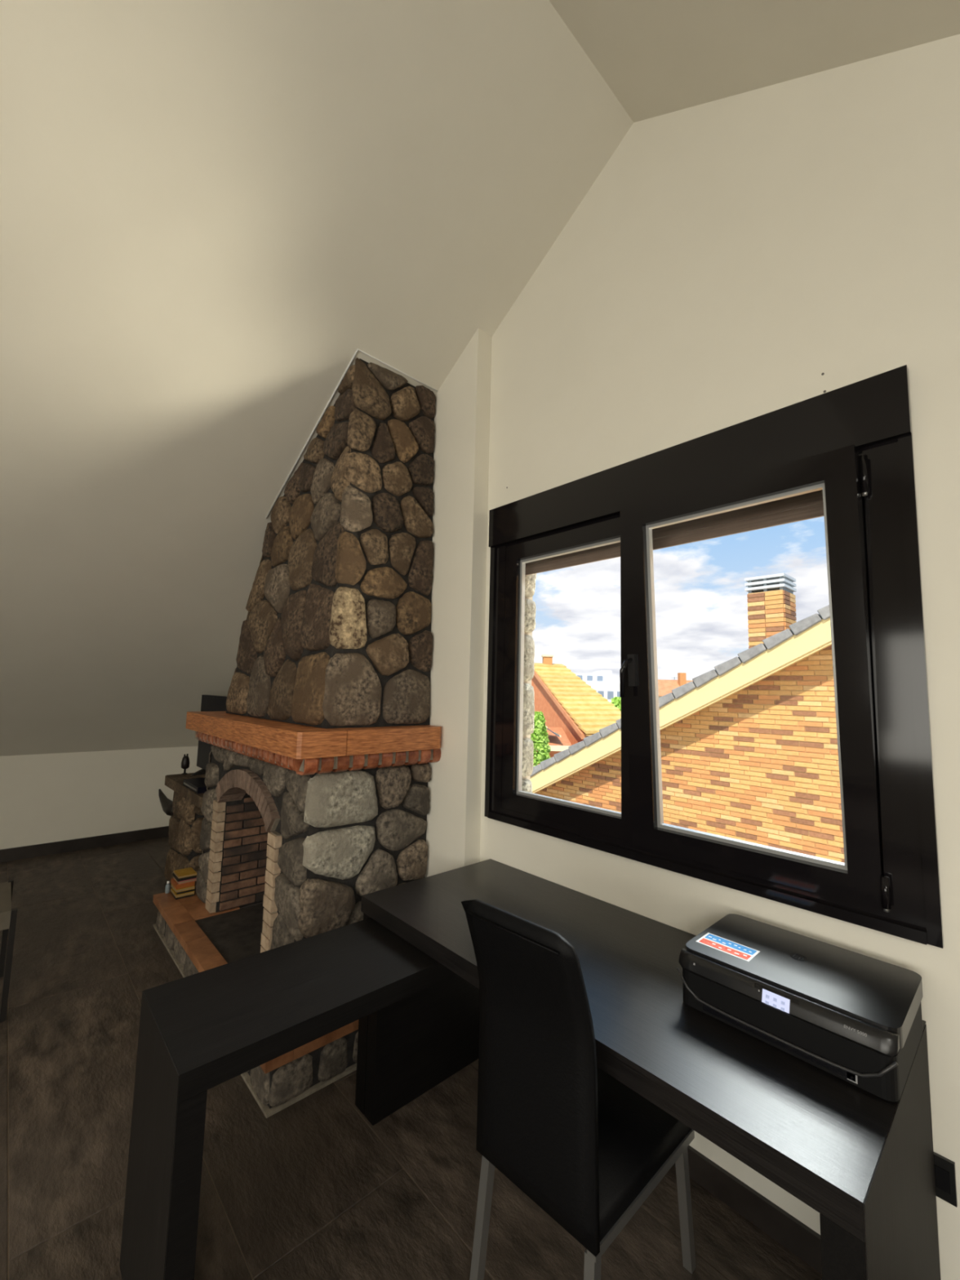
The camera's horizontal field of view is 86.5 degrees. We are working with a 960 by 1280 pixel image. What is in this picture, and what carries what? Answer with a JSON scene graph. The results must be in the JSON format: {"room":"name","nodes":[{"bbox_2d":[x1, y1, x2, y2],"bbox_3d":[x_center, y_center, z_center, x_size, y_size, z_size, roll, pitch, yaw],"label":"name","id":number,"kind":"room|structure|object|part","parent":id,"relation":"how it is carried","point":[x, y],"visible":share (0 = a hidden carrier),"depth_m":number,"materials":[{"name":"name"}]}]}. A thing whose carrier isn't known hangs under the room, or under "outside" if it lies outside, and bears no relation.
{"room":"home office","nodes":[
{"label":"home office","id":0,"kind":"room"},
{"bbox_2d":[0,746,202,849],"bbox_3d":[-4.801,1.396,3.939,5.690,0.900,0.200,7,-8,-42],"label":"wall","id":1,"kind":"structure","parent":0,"point":[46,797],"depth_m":4.79,"materials":[{"name":"paint"}]},
{"bbox_2d":[0,826,168,862],"bbox_3d":[-4.885,1.769,3.686,5.288,0.105,0.014,7,-8,-42],"label":"baseboard","id":2,"kind":"structure","parent":1,"relation":"attached to","point":[72,845],"depth_m":4.75,"materials":[{"name":"black wood"}]},
{"bbox_2d":[0,836,822,1279],"bbox_3d":[-1.339,1.677,0.057,5.790,0.250,10.354,7,-8,-42],"label":"floor","id":3,"kind":"structure","parent":0,"point":[310,1189],"depth_m":1.68,"materials":[{"name":"brown tile"}]},
{"bbox_2d":[0,879,17,1022],"bbox_3d":[-2.605,1.497,2.330,0.687,0.489,0.507,7,-8,-42],"label":"side table","id":4,"kind":"object","parent":3,"relation":"on","point":[8,916],"visible":1,"depth_m":2.39,"materials":[{"name":"black metal"}]},
{"bbox_3d":[-2.533,1.537,2.725,0.022,0.489,0.022,7,-8,-42],"label":"leg","id":5,"kind":"part","parent":4,"relation":"part of","materials":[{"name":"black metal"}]},
{"bbox_2d":[164,773,204,885],"bbox_3d":[-2.006,1.521,4.013,0.660,0.800,1.170,7,-8,-42],"label":"stone pillar","id":6,"kind":"structure","parent":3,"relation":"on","point":[185,823],"depth_m":3.83,"materials":[{"name":"stone"}]},
{"bbox_2d":[158,788,173,817],"bbox_3d":[-2.729,1.443,4.427,0.551,0.213,0.110,-3,-7,39],"label":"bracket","id":7,"kind":"object","parent":6,"relation":"attached to","point":[166,804],"visible":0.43,"depth_m":4.36,"materials":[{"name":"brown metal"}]},
{"bbox_2d":[181,753,189,774],"bbox_3d":[-2.502,1.053,4.333,0.064,0.169,0.064,7,-8,-42],"label":"figurine","id":8,"kind":"object","parent":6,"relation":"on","point":[185,760],"visible":1,"depth_m":4.32,"materials":[{"name":"brown metal"}]},
{"bbox_2d":[182,777,207,793],"bbox_3d":[-2.061,1.072,3.771,0.146,0.041,0.400,7,-8,-42],"label":"media box","id":9,"kind":"object","parent":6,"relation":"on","point":[197,785],"visible":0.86,"depth_m":3.72,"materials":[{"name":"black plastic"}]},
{"bbox_2d":[191,694,226,775],"bbox_3d":[-2.111,0.794,4.148,0.220,0.668,1.090,7,-8,-42],"label":"television","id":10,"kind":"object","parent":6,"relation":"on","point":[209,703],"visible":0.29,"depth_m":4.33,"materials":[{"name":"black"}]},
{"bbox_2d":[152,348,441,1118],"bbox_3d":[-1.088,0.196,3.026,0.888,3.288,1.968,7,-8,-42],"label":"fireplace","id":11,"kind":"object","parent":3,"relation":"on","point":[316,801],"visible":0.91,"depth_m":2.60,"materials":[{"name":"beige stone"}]},
{"bbox_2d":[164,880,170,893],"bbox_3d":[-2.045,1.618,3.342,0.028,0.074,0.028,7,-8,-42],"label":"bottle","id":12,"kind":"object","parent":11,"relation":"on","point":[167,886],"visible":1,"depth_m":3.33,"materials":[{"name":"grey plastic"}]},
{"bbox_2d":[170,891,194,899],"bbox_3d":[-1.939,1.650,3.325,0.106,0.012,0.142,7,-8,-42],"label":"magazine","id":13,"kind":"object","parent":11,"relation":"on","point":[188,895],"visible":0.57,"depth_m":3.27,"materials":[{"name":"black paper"}]},
{"bbox_2d":[170,888,194,897],"bbox_3d":[-1.936,1.635,3.321,0.106,0.016,0.142,7,-8,-42],"label":"magazine","id":14,"kind":"object","parent":13,"relation":"on","point":[172,891],"visible":0.57,"depth_m":3.28,"materials":[{"name":"brown paper"}]},
{"bbox_2d":[176,887,195,894],"bbox_3d":[-1.934,1.620,3.333,0.106,0.014,0.142,7,-8,-42],"label":"magazine","id":15,"kind":"object","parent":14,"relation":"on","point":[194,889],"visible":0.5,"depth_m":3.28,"materials":[{"name":"black paper"}]},
{"bbox_2d":[170,884,195,892],"bbox_3d":[-1.935,1.602,3.322,0.106,0.018,0.142,7,-8,-42],"label":"magazine","id":16,"kind":"object","parent":15,"relation":"on","point":[191,887],"visible":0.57,"depth_m":3.27,"materials":[{"name":"brown paper"}]},
{"bbox_2d":[170,878,195,888],"bbox_3d":[-1.940,1.579,3.329,0.106,0.028,0.142,7,-8,-42],"label":"magazine","id":17,"kind":"object","parent":16,"relation":"on","point":[173,882],"visible":0.61,"depth_m":3.28,"materials":[{"name":"brown paper"}]},
{"bbox_2d":[173,875,196,884],"bbox_3d":[-1.928,1.557,3.337,0.106,0.016,0.142,7,-8,-42],"label":"magazine","id":18,"kind":"object","parent":17,"relation":"on","point":[195,878],"visible":0.43,"depth_m":3.29,"materials":[{"name":"red paper"}]},
{"bbox_2d":[172,872,196,881],"bbox_3d":[-1.934,1.539,3.338,0.106,0.018,0.142,7,-8,-42],"label":"magazine","id":19,"kind":"object","parent":18,"relation":"on","point":[173,873],"visible":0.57,"depth_m":3.29,"materials":[{"name":"black paper"}]},
{"bbox_2d":[173,866,196,878],"bbox_3d":[-1.930,1.523,3.339,0.106,0.012,0.142,7,-8,-42],"label":"magazine","id":20,"kind":"object","parent":19,"relation":"on","point":[187,872],"visible":0.93,"depth_m":3.32,"materials":[{"name":"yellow paper"}]},
{"bbox_3d":[-1.063,0.611,3.046,0.734,0.056,1.717,7,-8,-42],"label":"brick cornice","id":21,"kind":"part","parent":11,"relation":"part of","materials":[{"name":"brown brick"}]},
{"bbox_2d":[226,348,438,728],"bbox_3d":[-0.975,-0.480,3.159,0.634,1.911,1.532,7,-8,-42],"label":"chimney","id":22,"kind":"object","parent":11,"relation":"attached to","point":[335,633],"depth_m":2.66,"materials":[{"name":"brown stone"}]},
{"bbox_2d":[119,917,479,1279],"bbox_3d":[-0.329,1.386,1.711,1.346,0.698,0.421,7,-8,-42],"label":"desk","id":23,"kind":"object","parent":3,"relation":"on","point":[201,1031],"visible":0.78,"depth_m":1.41,"materials":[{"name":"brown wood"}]},
{"bbox_3d":[-0.800,1.362,1.277,0.060,0.638,0.421,7,-8,-42],"label":"panel","id":24,"kind":"part","parent":23,"relation":"part of","materials":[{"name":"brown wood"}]},
{"bbox_3d":[-0.178,1.457,2.091,0.600,0.638,0.060,7,-8,-42],"label":"panel","id":25,"kind":"part","parent":23,"relation":"part of","materials":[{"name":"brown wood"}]},
{"bbox_2d":[461,898,696,1279],"bbox_3d":[0.281,1.188,1.343,0.639,1.049,0.367,7,-8,-42],"label":"chair","id":26,"kind":"object","parent":3,"relation":"on","point":[588,1148],"visible":0.98,"depth_m":1.18,"materials":[{"name":"black leather"}]},
{"bbox_3d":[0.002,1.501,1.279,0.053,0.401,0.047,7,-8,-42],"label":"leg","id":27,"kind":"part","parent":26,"relation":"part of","materials":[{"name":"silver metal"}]},
{"bbox_3d":[0.104,0.960,1.181,0.346,0.635,0.100,-4,-8,44],"label":"backrest","id":28,"kind":"part","parent":26,"relation":"part of","materials":[{"name":"black leather"}]},
{"bbox_3d":[0.224,1.483,1.039,0.053,0.401,0.032,7,-8,-42],"label":"leg","id":29,"kind":"part","parent":26,"relation":"part of","materials":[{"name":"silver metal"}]},
{"bbox_3d":[0.396,1.291,1.211,0.450,0.022,0.022,7,-8,-42],"label":"seat rail","id":30,"kind":"part","parent":26,"relation":"part of","materials":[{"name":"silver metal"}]},
{"bbox_3d":[0.296,1.260,1.338,0.441,0.057,0.332,7,-8,-42],"label":"seat","id":31,"kind":"part","parent":26,"relation":"part of","materials":[{"name":"black leather"}]},
{"bbox_3d":[0.558,1.525,1.391,0.030,0.401,0.120,-2,-7,34],"label":"leg","id":32,"kind":"part","parent":26,"relation":"part of","materials":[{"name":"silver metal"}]},
{"bbox_2d":[355,858,940,1279],"bbox_3d":[0.327,1.361,1.608,0.700,0.759,1.597,7,-8,-42],"label":"desk","id":33,"kind":"object","parent":3,"relation":"on","point":[863,1160],"visible":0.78,"depth_m":1.13,"materials":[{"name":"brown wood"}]},
{"bbox_3d":[-0.196,1.433,2.166,0.672,0.700,0.062,7,-8,-42],"label":"leg panel","id":34,"kind":"part","parent":33,"relation":"part of","materials":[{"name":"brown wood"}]},
{"bbox_2d":[675,913,922,1101],"bbox_3d":[0.811,0.895,1.309,0.371,0.132,0.463,7,-8,-42],"label":"printer","id":35,"kind":"object","parent":33,"relation":"on","point":[855,1017],"visible":1,"depth_m":1.21,"materials":[{"name":"black plastic"}]},
{"bbox_3d":[0.696,0.860,1.206,0.034,0.072,0.458,7,-8,-42],"label":"control panel","id":36,"kind":"part","parent":35,"relation":"part of","materials":[{"name":"black plastic"}]},
{"bbox_3d":[0.827,0.853,1.328,0.330,0.042,0.462,7,-8,-42],"label":"scanner lid","id":37,"kind":"part","parent":35,"relation":"part of","materials":[{"name":"black plastic"}]},
{"bbox_3d":[0.840,1.347,1.039,0.684,0.700,0.062,7,-8,-42],"label":"leg panel","id":38,"kind":"part","parent":33,"relation":"part of","materials":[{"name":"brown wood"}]},
{"bbox_2d":[425,328,491,877],"bbox_3d":[-0.927,0.149,3.574,0.099,3.496,2.690,7,-8,-42],"label":"wall pier","id":39,"kind":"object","parent":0,"point":[462,403],"visible":0.21,"depth_m":2.67,"materials":[{"name":"paint"}]},
{"bbox_2d":[0,0,959,755],"bbox_3d":[-1.380,-0.929,0.217,6.110,3.535,10.754,7,-8,-42],"label":"ceiling","id":40,"kind":"structure","parent":0,"point":[208,208],"depth_m":2.14,"materials":[{"name":"paint"}]},
{"bbox_2d":[479,34,959,1279],"bbox_3d":[0.727,-0.222,2.114,0.302,4.030,10.154,7,-8,-42],"label":"wall","id":41,"kind":"structure","parent":0,"point":[740,258],"depth_m":1.72,"materials":[{"name":"paint"}]},
{"bbox_2d":[521,573,536,792],"bbox_3d":[0.137,0.313,2.950,0.102,2.300,0.429,7,-8,-42],"label":"stone reveal","id":42,"kind":"object","parent":41,"relation":"attached to","point":[530,580],"visible":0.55,"depth_m":2.80,"materials":[{"name":"stone"}]},
{"bbox_2d":[484,364,943,948],"bbox_3d":[0.606,0.050,1.962,0.188,1.542,1.674,7,-8,-42],"label":"window","id":43,"kind":"structure","parent":41,"relation":"in","point":[852,443],"depth_m":1.55,"materials":[{"name":"black paint"}]},
{"bbox_3d":[0.062,0.194,2.569,0.036,1.348,0.030,7,-8,-42],"label":"trim","id":44,"kind":"part","parent":43,"relation":"part of","materials":[{"name":"black paint"}]},
{"bbox_3d":[0.376,0.153,2.266,0.058,1.280,0.703,7,-8,-42],"label":"sash","id":45,"kind":"part","parent":43,"relation":"part of","materials":[{"name":"black paint"}]},
{"bbox_3d":[0.548,0.139,1.906,0.050,0.150,0.030,2,-6,-2],"label":"handle","id":46,"kind":"part","parent":43,"relation":"part of","materials":[{"name":"black paint"}]},
{"bbox_3d":[0.574,0.114,1.923,0.021,0.121,0.028,7,-8,-42],"label":"handle","id":47,"kind":"part","parent":43,"relation":"part of","materials":[{"name":"black metal"}]},
{"bbox_2d":[524,489,823,575],"bbox_3d":[0.739,-0.509,2.127,0.015,0.268,1.621,7,-8,-42],"label":"roller shutter","id":48,"kind":"object","parent":43,"relation":"attached to","point":[810,505],"visible":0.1,"depth_m":1.94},
{"bbox_3d":[0.624,0.779,1.931,0.081,0.027,1.460,7,-8,-42],"label":"frame sill","id":49,"kind":"part","parent":43,"relation":"part of","materials":[{"name":"black paint"}]},
{"bbox_3d":[0.601,0.804,1.900,0.044,0.030,1.614,7,-8,-42],"label":"trim","id":50,"kind":"part","parent":43,"relation":"part of","materials":[{"name":"black paint"}]},
{"bbox_3d":[0.833,0.108,1.696,0.134,1.279,0.750,7,-8,-42],"label":"sash","id":51,"kind":"part","parent":43,"relation":"part of","materials":[{"name":"black paint"}]},
{"bbox_3d":[1.177,0.103,1.365,0.036,1.348,0.030,7,-8,-42],"label":"trim","id":52,"kind":"part","parent":43,"relation":"part of","materials":[{"name":"black paint"}]},
{"bbox_2d":[673,1145,822,1273],"bbox_3d":[1.995,1.610,0.272,0.014,0.085,5.939,7,-8,-42],"label":"baseboard","id":53,"kind":"structure","parent":41,"relation":"attached to","point":[797,1237],"depth_m":1.52,"materials":[{"name":"black wood"}]},
{"bbox_2d":[933,1151,957,1207],"bbox_3d":[1.128,1.317,1.254,0.012,0.094,0.062,7,-8,-42],"label":"wall socket","id":54,"kind":"object","parent":41,"relation":"attached to","point":[944,1167],"visible":0.64,"depth_m":1.24,"materials":[{"name":"black plastic"}]},
{"label":"outside","id":55,"kind":"structure","parent":0,"visible":0},
{"bbox_3d":[141.254,25.478,156.172,417.880,0.300,480.000,7,-8,-42],"label":"ground","id":56,"kind":"structure","parent":55,"visible":0},
{"bbox_2d":[530,711,551,766],"bbox_3d":[1.509,4.732,13.607,0.992,5.652,1.028,7,-8,-42],"label":"columnar shrub","id":57,"kind":"object","parent":56,"relation":"on","point":[539,736],"visible":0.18,"depth_m":13.62,"materials":[{"name":"green plant"}]},
{"bbox_2d":[531,654,621,764],"bbox_3d":[3.004,5.142,29.145,6.812,8.740,13.556,3,-6,-18],"label":"brick house","id":58,"kind":"structure","parent":56,"relation":"on","point":[573,711],"depth_m":26.48,"materials":[{"name":"yellow tile"}]},
{"bbox_2d":[573,670,621,702],"bbox_3d":[21.922,11.272,91.407,16.956,11.600,17.215,7,-8,-42],"label":"apartment block","id":59,"kind":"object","parent":56,"relation":"on","point":[602,681],"visible":0.18,"depth_m":90.63,"materials":[{"name":"white"}]},
{"bbox_2d":[610,696,621,704],"bbox_3d":[16.569,9.887,61.318,2.790,6.226,2.677,7,-8,-42],"label":"tree","id":60,"kind":"object","parent":56,"relation":"on","point":[614,699],"visible":0.08,"depth_m":61.37,"materials":[{"name":"green plant"}]},
{"bbox_2d":[613,698,621,711],"bbox_3d":[14.268,8.896,51.347,2.514,6.143,2.427,1,-6,0],"label":"tree","id":61,"kind":"object","parent":56,"relation":"on","point":[618,703],"visible":0.1,"depth_m":51.26,"materials":[{"name":"green plant"}]},
{"bbox_2d":[657,672,693,697],"bbox_3d":[22.582,8.405,59.443,5.600,9.100,6.399,1,-6,0],"label":"building","id":62,"kind":"structure","parent":56,"relation":"on","point":[664,686],"depth_m":58.49,"materials":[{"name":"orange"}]},
{"bbox_2d":[529,573,844,862],"bbox_3d":[7.168,1.333,8.038,8.420,10.401,14.200,7,-8,-42],"label":"house","id":63,"kind":"structure","parent":56,"relation":"on","point":[748,746],"depth_m":6.47,"materials":[{"name":"brown brick"}]},
{"bbox_3d":[3.484,0.377,6.064,0.070,6.551,12.200,7,-8,-42],"label":"fascia moulding","id":64,"kind":"part","parent":63,"relation":"part of","materials":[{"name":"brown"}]},
{"bbox_3d":[4.013,-0.830,7.055,0.500,0.036,0.490,7,-8,-42],"label":"cowl plate","id":65,"kind":"part","parent":63,"relation":"part of","materials":[{"name":"white metal"}]},
{"bbox_3d":[4.012,-0.760,7.048,0.500,0.036,0.490,7,-8,-42],"label":"cowl plate","id":66,"kind":"part","parent":63,"relation":"part of","materials":[{"name":"white metal"}]},
{"bbox_3d":[4.010,-0.690,7.041,0.500,0.036,0.490,7,-8,-42],"label":"cowl plate","id":67,"kind":"part","parent":63,"relation":"part of","materials":[{"name":"white metal"}]},
{"bbox_3d":[4.141,-0.666,6.895,0.420,0.036,0.040,7,-8,-42],"label":"cowl post","id":68,"kind":"part","parent":63,"relation":"part of","materials":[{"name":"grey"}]}
]}

